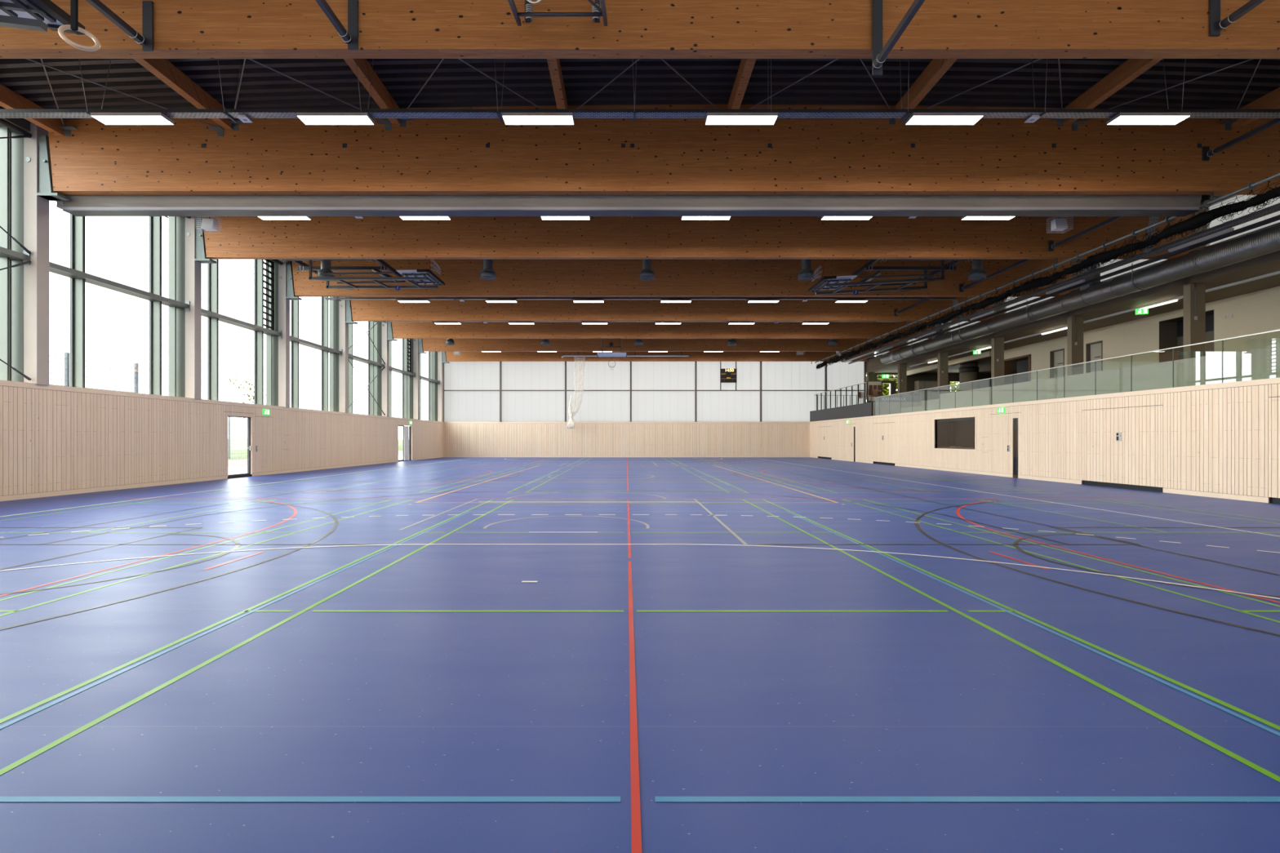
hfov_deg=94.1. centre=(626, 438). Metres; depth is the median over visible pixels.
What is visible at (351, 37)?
brace
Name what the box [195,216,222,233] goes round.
speaker
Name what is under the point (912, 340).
window
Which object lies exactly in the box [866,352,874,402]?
column
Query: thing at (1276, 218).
rail
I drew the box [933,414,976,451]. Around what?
window
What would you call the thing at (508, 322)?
panel
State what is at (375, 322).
cable tray
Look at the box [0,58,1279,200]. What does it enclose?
ceiling
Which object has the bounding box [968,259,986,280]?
outlet
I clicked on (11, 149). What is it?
window
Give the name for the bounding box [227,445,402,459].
lawn
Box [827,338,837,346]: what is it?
outlet
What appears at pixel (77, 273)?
window
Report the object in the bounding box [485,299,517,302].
panel
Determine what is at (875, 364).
beam
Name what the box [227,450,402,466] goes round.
track
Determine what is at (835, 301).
diffuser
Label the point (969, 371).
round column
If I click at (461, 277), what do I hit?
roof beam
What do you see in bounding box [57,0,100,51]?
ring
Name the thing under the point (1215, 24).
brace
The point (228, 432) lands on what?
mesh fence
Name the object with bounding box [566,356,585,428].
net
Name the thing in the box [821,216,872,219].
panel
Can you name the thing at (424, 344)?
roof beam
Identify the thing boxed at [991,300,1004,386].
column
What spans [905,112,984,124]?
panel
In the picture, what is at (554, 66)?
purlin
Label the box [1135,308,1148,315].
exit sign
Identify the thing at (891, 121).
brace
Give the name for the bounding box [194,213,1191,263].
roof beam
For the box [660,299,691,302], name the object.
panel
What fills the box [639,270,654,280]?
grille
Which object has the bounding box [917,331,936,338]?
lamp
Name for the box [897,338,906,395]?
column
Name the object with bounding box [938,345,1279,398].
wall
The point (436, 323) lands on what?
diffuser
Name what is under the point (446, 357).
roof beam
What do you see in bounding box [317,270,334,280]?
grille
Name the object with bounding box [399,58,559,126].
brace
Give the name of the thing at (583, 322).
panel
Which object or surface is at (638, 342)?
outlet
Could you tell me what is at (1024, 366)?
door
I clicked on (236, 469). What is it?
ground
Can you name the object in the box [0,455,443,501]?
baseboard
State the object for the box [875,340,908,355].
window
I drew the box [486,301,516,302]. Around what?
diffuser
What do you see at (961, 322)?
window
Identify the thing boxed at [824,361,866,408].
wall
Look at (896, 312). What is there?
brace
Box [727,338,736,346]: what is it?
outlet
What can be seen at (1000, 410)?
exit sign
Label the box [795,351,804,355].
speaker
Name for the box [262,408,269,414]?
exit sign
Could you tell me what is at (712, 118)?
panel
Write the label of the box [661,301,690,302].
diffuser
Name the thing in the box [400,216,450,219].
panel
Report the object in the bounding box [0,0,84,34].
basketball hoop
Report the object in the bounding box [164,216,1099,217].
cable tray
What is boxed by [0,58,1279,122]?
cable tray
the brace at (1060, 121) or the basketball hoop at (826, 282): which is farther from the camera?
the basketball hoop at (826, 282)
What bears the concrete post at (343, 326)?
on the wall at (53, 437)
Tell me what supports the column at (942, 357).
on the floor
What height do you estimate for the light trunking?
0.120 m
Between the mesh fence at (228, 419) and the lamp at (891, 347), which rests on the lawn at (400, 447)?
the mesh fence at (228, 419)
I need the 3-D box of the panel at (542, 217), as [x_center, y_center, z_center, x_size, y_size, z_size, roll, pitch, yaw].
[-1.680,-6.106,16.360,1.330,0.061,0.330,0,0,0]
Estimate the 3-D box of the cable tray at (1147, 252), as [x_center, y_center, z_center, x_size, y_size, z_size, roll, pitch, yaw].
[15.232,-6.522,21.425,1.540,1.851,44.150,0,0,0]
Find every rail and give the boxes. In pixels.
[85,0,153,51]
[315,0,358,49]
[560,351,688,358]
[814,173,1279,363]
[848,214,1279,364]
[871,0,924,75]
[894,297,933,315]
[960,259,1030,292]
[1048,216,1124,250]
[1202,118,1279,160]
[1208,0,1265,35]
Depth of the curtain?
14.06 m
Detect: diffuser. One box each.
[399,301,429,302]
[435,323,460,324]
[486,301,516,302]
[509,323,533,324]
[573,301,603,302]
[582,323,607,324]
[655,323,680,324]
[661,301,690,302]
[728,323,754,324]
[747,301,777,302]
[803,323,827,324]
[835,301,866,302]
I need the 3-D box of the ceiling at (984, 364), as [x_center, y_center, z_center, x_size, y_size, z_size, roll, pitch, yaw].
[24.700,-5.100,21.875,13.000,0.400,45.450,0,0,0]
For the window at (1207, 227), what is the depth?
21.80 m
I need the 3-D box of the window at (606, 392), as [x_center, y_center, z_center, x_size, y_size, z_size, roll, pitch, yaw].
[-2.135,-4.462,44.188,4.890,6.361,0.175,0,0,0]
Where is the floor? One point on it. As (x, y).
(442, 655)
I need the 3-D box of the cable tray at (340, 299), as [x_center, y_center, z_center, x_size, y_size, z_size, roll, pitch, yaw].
[0.600,-6.931,26.381,27.800,1.568,0.651,0,0,0]
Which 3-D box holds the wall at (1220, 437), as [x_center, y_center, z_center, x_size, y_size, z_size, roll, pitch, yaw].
[13.685,0.037,21.675,0.230,2.637,45.050,0,0,0]
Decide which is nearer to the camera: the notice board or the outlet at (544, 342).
the notice board
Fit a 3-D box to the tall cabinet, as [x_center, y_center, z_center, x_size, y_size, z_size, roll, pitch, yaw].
[21.900,-3.179,43.590,1.400,2.130,0.620,0,0,0]
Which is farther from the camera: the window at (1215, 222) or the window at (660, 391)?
the window at (660, 391)
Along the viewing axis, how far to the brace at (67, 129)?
12.82 m
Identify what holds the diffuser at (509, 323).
attached to the panel at (508, 322)
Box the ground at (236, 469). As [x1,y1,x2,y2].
[227,454,402,475]
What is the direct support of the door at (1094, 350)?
in the wall at (1256, 312)
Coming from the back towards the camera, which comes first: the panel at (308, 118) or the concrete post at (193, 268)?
the concrete post at (193, 268)
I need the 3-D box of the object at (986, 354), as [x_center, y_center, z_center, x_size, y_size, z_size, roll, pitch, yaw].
[20.325,-4.760,38.700,0.250,0.280,11.000,0,0,0]
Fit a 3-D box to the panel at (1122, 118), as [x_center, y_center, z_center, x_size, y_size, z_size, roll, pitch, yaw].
[9.940,-6.106,11.360,1.330,0.061,0.330,0,0,0]
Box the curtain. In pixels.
[55,195,1208,216]
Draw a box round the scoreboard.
[720,361,737,390]
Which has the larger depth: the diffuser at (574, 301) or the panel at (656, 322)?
the panel at (656, 322)
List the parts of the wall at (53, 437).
cap rail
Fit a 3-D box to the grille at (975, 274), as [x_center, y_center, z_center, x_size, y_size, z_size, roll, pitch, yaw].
[12.570,-5.860,21.360,0.554,0.253,0.554,0,0,0]
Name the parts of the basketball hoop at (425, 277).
ceiling rail, hanger post, arm, arm, arm, arm, ceiling rail, board frame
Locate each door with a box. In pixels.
[226,414,252,476]
[398,424,412,461]
[853,426,855,460]
[1004,354,1031,384]
[1011,416,1018,475]
[1049,348,1064,377]
[1085,340,1102,373]
[1159,309,1213,362]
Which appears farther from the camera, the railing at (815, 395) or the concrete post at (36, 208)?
the railing at (815, 395)
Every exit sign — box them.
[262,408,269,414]
[881,374,888,377]
[973,350,981,354]
[997,407,1004,413]
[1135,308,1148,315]
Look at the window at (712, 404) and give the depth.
44.26 m
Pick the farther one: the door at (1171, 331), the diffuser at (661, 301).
the diffuser at (661, 301)
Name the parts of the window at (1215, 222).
frame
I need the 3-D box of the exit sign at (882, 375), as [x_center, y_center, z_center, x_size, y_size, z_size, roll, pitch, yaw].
[18.750,-4.550,43.178,0.500,0.260,0.044,0,0,0]
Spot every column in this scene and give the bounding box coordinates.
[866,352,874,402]
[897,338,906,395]
[937,322,947,399]
[959,361,978,391]
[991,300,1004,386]
[1066,259,1083,375]
[1183,208,1205,359]
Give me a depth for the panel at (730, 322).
31.19 m
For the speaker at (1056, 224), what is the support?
hanging from the ceiling at (842, 82)
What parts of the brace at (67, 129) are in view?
tie rod, gusset plate, gusset plate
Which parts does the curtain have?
drive motor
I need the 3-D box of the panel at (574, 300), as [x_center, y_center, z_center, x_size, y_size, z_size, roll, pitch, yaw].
[-1.680,-6.106,26.360,1.330,0.061,0.330,0,0,0]
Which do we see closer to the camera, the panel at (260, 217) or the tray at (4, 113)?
the tray at (4, 113)
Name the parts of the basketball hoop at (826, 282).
board frame, ceiling rail, arm, arm, arm, arm, hanger post, hanger post, ceiling rail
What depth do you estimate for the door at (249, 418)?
21.57 m
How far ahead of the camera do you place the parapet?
37.15 m
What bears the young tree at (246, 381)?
on the ground at (236, 469)
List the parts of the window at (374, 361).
frame, perforated panel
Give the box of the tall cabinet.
[914,380,937,401]
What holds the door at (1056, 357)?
in the wall at (1256, 312)
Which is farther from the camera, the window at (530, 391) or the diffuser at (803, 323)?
the window at (530, 391)
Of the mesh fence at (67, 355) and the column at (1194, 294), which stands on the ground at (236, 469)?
the mesh fence at (67, 355)
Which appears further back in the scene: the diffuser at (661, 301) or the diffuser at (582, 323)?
the diffuser at (582, 323)
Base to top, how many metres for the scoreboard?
2.250 m
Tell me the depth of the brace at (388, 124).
12.98 m
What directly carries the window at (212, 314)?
in the wall at (53, 437)
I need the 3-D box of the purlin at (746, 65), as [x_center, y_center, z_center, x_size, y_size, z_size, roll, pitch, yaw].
[2.420,-7.534,11.350,0.180,0.360,4.780,0,0,0]
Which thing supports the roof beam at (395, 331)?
on the concrete post at (385, 344)
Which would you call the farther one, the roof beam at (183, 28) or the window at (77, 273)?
the window at (77, 273)
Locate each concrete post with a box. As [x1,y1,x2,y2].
[22,121,49,385]
[184,216,201,399]
[278,260,289,407]
[338,300,347,413]
[382,322,389,417]
[413,338,419,419]
[437,351,443,422]
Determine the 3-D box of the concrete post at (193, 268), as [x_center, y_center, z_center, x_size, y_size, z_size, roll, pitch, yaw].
[-13.700,-4.327,18.828,0.300,6.133,0.325,0,0,0]
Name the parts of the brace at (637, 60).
tie rod, tie rod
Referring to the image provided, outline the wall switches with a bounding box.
[1222,314,1232,319]
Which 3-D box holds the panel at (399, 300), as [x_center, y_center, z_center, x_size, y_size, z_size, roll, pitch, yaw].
[-9.410,-6.106,26.360,1.330,0.061,0.330,0,0,0]
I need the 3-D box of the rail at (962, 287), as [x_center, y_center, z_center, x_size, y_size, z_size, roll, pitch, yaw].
[13.339,-6.020,21.365,0.158,0.320,4.730,0,0,0]
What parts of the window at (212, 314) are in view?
frame, perforated panel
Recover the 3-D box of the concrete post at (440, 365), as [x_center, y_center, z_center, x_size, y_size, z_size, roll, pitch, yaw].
[-13.700,-4.327,43.828,0.300,6.133,0.325,0,0,0]
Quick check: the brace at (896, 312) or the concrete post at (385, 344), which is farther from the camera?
the concrete post at (385, 344)
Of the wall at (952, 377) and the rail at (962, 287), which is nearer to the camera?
the rail at (962, 287)
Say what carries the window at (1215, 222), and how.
on the sill
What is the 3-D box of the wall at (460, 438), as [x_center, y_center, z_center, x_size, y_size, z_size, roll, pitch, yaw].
[0.000,0.037,44.297,27.200,2.637,0.206,0,0,0]
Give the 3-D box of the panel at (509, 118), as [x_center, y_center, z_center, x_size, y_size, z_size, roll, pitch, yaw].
[-1.680,-6.106,11.360,1.330,0.061,0.330,0,0,0]
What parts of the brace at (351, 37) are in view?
mounting plate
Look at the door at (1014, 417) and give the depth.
21.00 m
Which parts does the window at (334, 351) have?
frame, perforated panel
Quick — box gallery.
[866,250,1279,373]
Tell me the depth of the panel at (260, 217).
16.41 m
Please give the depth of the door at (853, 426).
35.73 m
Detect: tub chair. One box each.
[858,391,866,403]
[867,389,878,402]
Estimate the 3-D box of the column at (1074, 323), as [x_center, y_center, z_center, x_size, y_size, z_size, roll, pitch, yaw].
[17.965,-4.679,23.848,0.470,5.130,0.264,0,0,0]
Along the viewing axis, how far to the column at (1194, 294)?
18.74 m
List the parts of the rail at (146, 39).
mounting plate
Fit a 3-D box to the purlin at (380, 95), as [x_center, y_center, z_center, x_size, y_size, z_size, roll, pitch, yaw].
[-5.320,-7.444,11.350,0.180,0.360,4.780,0,0,0]
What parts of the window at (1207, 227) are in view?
translucent pane, frame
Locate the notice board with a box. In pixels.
[866,381,882,402]
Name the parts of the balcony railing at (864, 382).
handrail, post, post, post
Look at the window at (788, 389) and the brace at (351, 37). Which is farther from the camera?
the window at (788, 389)
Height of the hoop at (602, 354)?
2.966 m
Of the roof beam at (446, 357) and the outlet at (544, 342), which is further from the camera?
the roof beam at (446, 357)
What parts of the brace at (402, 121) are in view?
gusset plate, tie rod, tie rod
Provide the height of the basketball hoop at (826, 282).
1.328 m
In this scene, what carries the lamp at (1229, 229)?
attached to the cable tray at (1147, 252)
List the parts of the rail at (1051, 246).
mounting plate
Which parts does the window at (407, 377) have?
frame, perforated panel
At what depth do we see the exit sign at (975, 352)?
31.86 m
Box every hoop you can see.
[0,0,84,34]
[278,259,444,290]
[507,0,607,26]
[596,338,626,370]
[808,259,974,294]
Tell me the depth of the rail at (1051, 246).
17.45 m
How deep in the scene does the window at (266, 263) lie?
23.24 m
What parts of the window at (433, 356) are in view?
perforated panel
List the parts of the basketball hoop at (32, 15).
arm, board frame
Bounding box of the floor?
[0,457,1279,852]
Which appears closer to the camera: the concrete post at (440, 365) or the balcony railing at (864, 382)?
the balcony railing at (864, 382)
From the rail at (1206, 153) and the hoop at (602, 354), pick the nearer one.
the rail at (1206, 153)
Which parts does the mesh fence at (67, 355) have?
post, post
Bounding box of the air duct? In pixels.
[880,223,1279,364]
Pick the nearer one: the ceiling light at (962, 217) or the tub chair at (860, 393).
the ceiling light at (962, 217)
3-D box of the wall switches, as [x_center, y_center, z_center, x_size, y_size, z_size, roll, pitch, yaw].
[20.892,-4.254,20.725,0.015,0.120,0.350,0,0,0]
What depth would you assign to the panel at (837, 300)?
26.30 m
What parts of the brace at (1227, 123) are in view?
gusset plate, gusset plate, tie rod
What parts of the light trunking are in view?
tube light, tube light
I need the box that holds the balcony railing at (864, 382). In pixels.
[813,382,866,410]
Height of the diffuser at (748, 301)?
0.004 m
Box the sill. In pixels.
[867,222,1279,359]
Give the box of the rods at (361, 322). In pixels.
[347,321,385,415]
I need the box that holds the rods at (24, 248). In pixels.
[0,134,31,380]
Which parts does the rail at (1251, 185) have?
hanger post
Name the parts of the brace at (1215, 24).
mounting plate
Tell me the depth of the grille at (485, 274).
21.20 m
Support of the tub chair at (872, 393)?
on the floor
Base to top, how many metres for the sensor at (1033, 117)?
0.061 m
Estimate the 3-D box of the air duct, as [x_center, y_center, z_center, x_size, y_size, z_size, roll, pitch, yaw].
[16.798,-6.130,18.975,0.702,2.558,39.450,0,0,0]
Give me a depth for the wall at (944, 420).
27.40 m
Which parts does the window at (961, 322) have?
translucent pane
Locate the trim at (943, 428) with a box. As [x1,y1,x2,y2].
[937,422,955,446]
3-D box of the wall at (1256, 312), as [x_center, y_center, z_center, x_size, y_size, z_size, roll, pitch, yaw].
[21.000,-3.507,16.075,0.200,2.786,33.850,0,0,0]
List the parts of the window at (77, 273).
frame, perforated panel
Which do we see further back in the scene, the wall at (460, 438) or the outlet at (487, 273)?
the wall at (460, 438)
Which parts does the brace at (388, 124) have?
gusset plate, tie rod, gusset plate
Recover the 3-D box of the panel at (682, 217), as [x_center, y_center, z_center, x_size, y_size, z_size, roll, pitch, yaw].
[2.180,-6.106,16.360,1.330,0.061,0.330,0,0,0]
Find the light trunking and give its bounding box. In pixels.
[909,271,1279,367]
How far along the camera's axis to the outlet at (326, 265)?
21.21 m
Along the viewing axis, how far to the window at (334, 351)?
27.78 m
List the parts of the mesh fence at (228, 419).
post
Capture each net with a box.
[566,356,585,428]
[816,181,1279,368]
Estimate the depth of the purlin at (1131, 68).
12.40 m
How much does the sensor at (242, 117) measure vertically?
0.061 m
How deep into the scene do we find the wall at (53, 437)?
17.02 m
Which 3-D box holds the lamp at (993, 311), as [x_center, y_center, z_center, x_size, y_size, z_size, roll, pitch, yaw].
[15.950,-5.527,26.700,0.100,0.085,1.800,0,0,0]
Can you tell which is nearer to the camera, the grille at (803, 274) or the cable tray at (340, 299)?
the grille at (803, 274)
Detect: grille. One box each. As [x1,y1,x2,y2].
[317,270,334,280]
[480,270,495,280]
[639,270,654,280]
[798,270,813,280]
[968,270,986,280]
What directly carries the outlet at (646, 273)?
hanging from the ceiling at (842, 82)
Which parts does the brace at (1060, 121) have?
gusset plate, tie rod, gusset plate, tie rod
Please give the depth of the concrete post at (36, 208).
13.69 m
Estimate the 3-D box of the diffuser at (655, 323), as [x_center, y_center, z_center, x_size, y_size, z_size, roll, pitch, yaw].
[2.179,-6.077,31.360,1.303,0.004,0.304,0,0,0]
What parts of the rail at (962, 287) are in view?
mounting plate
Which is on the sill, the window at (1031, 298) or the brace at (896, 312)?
the window at (1031, 298)
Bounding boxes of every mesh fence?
[49,352,138,392]
[227,417,247,458]
[227,431,247,450]
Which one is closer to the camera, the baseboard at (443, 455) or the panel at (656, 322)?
the panel at (656, 322)
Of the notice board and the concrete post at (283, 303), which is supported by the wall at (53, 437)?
the concrete post at (283, 303)
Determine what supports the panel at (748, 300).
attached to the cable tray at (340, 299)
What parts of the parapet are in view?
panel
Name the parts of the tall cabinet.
door, door, door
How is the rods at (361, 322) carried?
attached to the concrete post at (385, 344)
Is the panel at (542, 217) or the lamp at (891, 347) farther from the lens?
the lamp at (891, 347)
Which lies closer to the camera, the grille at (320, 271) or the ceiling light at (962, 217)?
the ceiling light at (962, 217)
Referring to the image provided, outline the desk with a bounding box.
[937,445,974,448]
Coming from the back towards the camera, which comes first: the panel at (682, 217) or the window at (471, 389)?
the window at (471, 389)
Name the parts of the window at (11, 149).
perforated panel, frame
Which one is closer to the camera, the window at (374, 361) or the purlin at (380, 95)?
the purlin at (380, 95)
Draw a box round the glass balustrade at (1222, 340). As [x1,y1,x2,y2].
[873,329,1279,415]
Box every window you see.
[0,106,31,382]
[49,213,191,397]
[201,259,283,406]
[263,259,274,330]
[289,260,341,412]
[347,321,383,416]
[389,338,414,418]
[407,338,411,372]
[419,351,439,421]
[443,361,499,422]
[499,361,564,422]
[564,361,630,422]
[630,361,694,422]
[694,361,759,422]
[760,361,825,422]
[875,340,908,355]
[908,321,950,345]
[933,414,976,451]
[950,298,1006,331]
[1006,297,1053,312]
[1100,206,1209,281]
[1209,195,1279,244]
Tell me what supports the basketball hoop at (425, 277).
hanging from the roof beam at (461, 277)
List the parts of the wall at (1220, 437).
cap rail, lock plate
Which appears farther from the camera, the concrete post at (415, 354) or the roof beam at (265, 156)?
the concrete post at (415, 354)
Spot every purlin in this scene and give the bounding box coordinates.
[0,84,64,135]
[133,58,231,128]
[343,58,399,124]
[546,58,567,108]
[727,58,755,108]
[895,58,957,120]
[1063,58,1162,124]
[1231,87,1279,128]
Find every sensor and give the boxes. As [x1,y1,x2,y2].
[236,114,252,122]
[1024,114,1040,122]
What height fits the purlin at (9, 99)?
0.360 m
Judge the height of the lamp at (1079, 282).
0.085 m
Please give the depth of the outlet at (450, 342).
36.19 m
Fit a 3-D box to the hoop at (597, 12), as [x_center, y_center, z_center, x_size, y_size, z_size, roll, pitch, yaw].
[-0.920,-5.817,7.130,1.850,2.966,2.960,0,0,0]
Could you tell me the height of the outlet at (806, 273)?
1.867 m
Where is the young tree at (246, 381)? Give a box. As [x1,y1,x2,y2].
[227,376,266,418]
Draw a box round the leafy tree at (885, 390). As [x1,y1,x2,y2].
[866,373,959,402]
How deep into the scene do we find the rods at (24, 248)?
13.39 m
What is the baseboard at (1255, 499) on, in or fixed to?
attached to the wall at (1220, 437)
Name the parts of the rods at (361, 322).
rod, rod, rod, rod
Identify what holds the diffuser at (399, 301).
attached to the panel at (399, 300)
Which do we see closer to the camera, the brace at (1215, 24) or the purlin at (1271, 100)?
the brace at (1215, 24)
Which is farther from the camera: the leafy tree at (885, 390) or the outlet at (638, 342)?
the leafy tree at (885, 390)
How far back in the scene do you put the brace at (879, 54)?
8.66 m
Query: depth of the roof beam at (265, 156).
13.74 m
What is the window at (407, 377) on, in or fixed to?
in the wall at (53, 437)
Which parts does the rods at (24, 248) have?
rod, rod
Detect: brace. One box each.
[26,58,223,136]
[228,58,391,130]
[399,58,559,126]
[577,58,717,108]
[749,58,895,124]
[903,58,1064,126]
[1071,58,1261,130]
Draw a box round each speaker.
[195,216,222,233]
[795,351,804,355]
[1046,216,1073,233]
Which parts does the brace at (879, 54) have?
mounting plate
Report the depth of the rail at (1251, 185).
17.62 m
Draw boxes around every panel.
[90,112,174,124]
[257,216,311,219]
[296,112,374,124]
[397,299,430,302]
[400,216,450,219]
[434,321,461,324]
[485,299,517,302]
[502,112,573,124]
[507,321,534,324]
[541,216,590,219]
[573,299,604,302]
[582,321,607,324]
[655,321,680,324]
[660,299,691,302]
[681,216,730,219]
[705,112,777,124]
[728,321,755,324]
[747,299,779,302]
[801,321,829,324]
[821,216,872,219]
[835,299,867,302]
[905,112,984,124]
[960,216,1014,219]
[1106,112,1191,124]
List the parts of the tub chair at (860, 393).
backrest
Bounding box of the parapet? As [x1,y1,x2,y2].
[809,401,874,422]
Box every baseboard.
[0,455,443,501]
[443,455,809,457]
[809,455,1269,502]
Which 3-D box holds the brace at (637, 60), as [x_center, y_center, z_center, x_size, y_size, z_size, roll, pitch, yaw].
[0.485,-7.368,11.421,3.670,0.240,4.637,0,0,0]
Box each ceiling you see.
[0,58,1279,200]
[874,262,1279,373]
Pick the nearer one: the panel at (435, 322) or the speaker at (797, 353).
the panel at (435, 322)
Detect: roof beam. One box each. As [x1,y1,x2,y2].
[0,0,1279,58]
[36,104,1279,200]
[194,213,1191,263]
[285,259,1071,300]
[345,297,994,324]
[386,321,932,341]
[417,338,899,353]
[441,351,868,363]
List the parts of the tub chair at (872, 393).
backrest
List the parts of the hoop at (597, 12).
arm, hanger post, hanger post, arm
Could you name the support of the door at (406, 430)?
in the wall at (53, 437)
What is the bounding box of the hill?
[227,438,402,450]
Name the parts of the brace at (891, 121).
tie rod, tie rod, gusset plate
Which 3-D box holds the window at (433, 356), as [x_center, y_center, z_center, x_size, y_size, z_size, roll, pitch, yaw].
[-13.955,-4.327,41.365,0.590,6.133,5.250,0,0,0]
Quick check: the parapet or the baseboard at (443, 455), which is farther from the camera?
the baseboard at (443, 455)
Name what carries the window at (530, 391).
in the wall at (460, 438)
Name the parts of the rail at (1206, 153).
mounting plate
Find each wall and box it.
[0,380,443,496]
[443,422,809,455]
[809,377,1279,503]
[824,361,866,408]
[874,373,1016,401]
[937,418,955,446]
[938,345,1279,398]
[1004,285,1279,381]
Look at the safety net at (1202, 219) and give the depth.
17.18 m
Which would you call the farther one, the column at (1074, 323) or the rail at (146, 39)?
the column at (1074, 323)
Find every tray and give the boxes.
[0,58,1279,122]
[0,108,1279,118]
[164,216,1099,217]
[324,297,955,301]
[374,321,901,323]
[835,202,1279,362]
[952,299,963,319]
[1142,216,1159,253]
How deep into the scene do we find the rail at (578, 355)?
43.16 m
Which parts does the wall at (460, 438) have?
cap rail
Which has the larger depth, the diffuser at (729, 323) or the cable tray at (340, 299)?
the diffuser at (729, 323)
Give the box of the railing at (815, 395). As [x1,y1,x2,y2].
[814,395,870,409]
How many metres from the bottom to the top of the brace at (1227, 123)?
0.240 m
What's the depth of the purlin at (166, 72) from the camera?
12.25 m
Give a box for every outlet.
[317,260,334,280]
[444,338,454,346]
[480,259,495,280]
[540,338,549,346]
[634,338,643,346]
[639,259,654,280]
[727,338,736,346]
[798,259,813,280]
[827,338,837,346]
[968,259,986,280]
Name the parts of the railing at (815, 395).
handrail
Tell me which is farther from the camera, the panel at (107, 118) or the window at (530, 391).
the window at (530, 391)
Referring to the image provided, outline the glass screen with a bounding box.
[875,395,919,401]
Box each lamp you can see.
[878,346,893,351]
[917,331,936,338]
[969,310,995,320]
[1045,279,1084,294]
[1168,227,1234,252]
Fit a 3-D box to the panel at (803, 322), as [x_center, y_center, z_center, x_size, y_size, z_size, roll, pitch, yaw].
[9.940,-6.106,31.360,1.330,0.061,0.330,0,0,0]
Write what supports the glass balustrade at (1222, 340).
on the wall at (1220, 437)
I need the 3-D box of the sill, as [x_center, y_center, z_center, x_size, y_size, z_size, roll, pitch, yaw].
[17.965,-5.845,21.675,0.570,0.050,45.050,0,0,0]
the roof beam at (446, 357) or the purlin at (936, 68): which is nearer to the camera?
the purlin at (936, 68)
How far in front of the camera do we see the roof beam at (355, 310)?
28.74 m

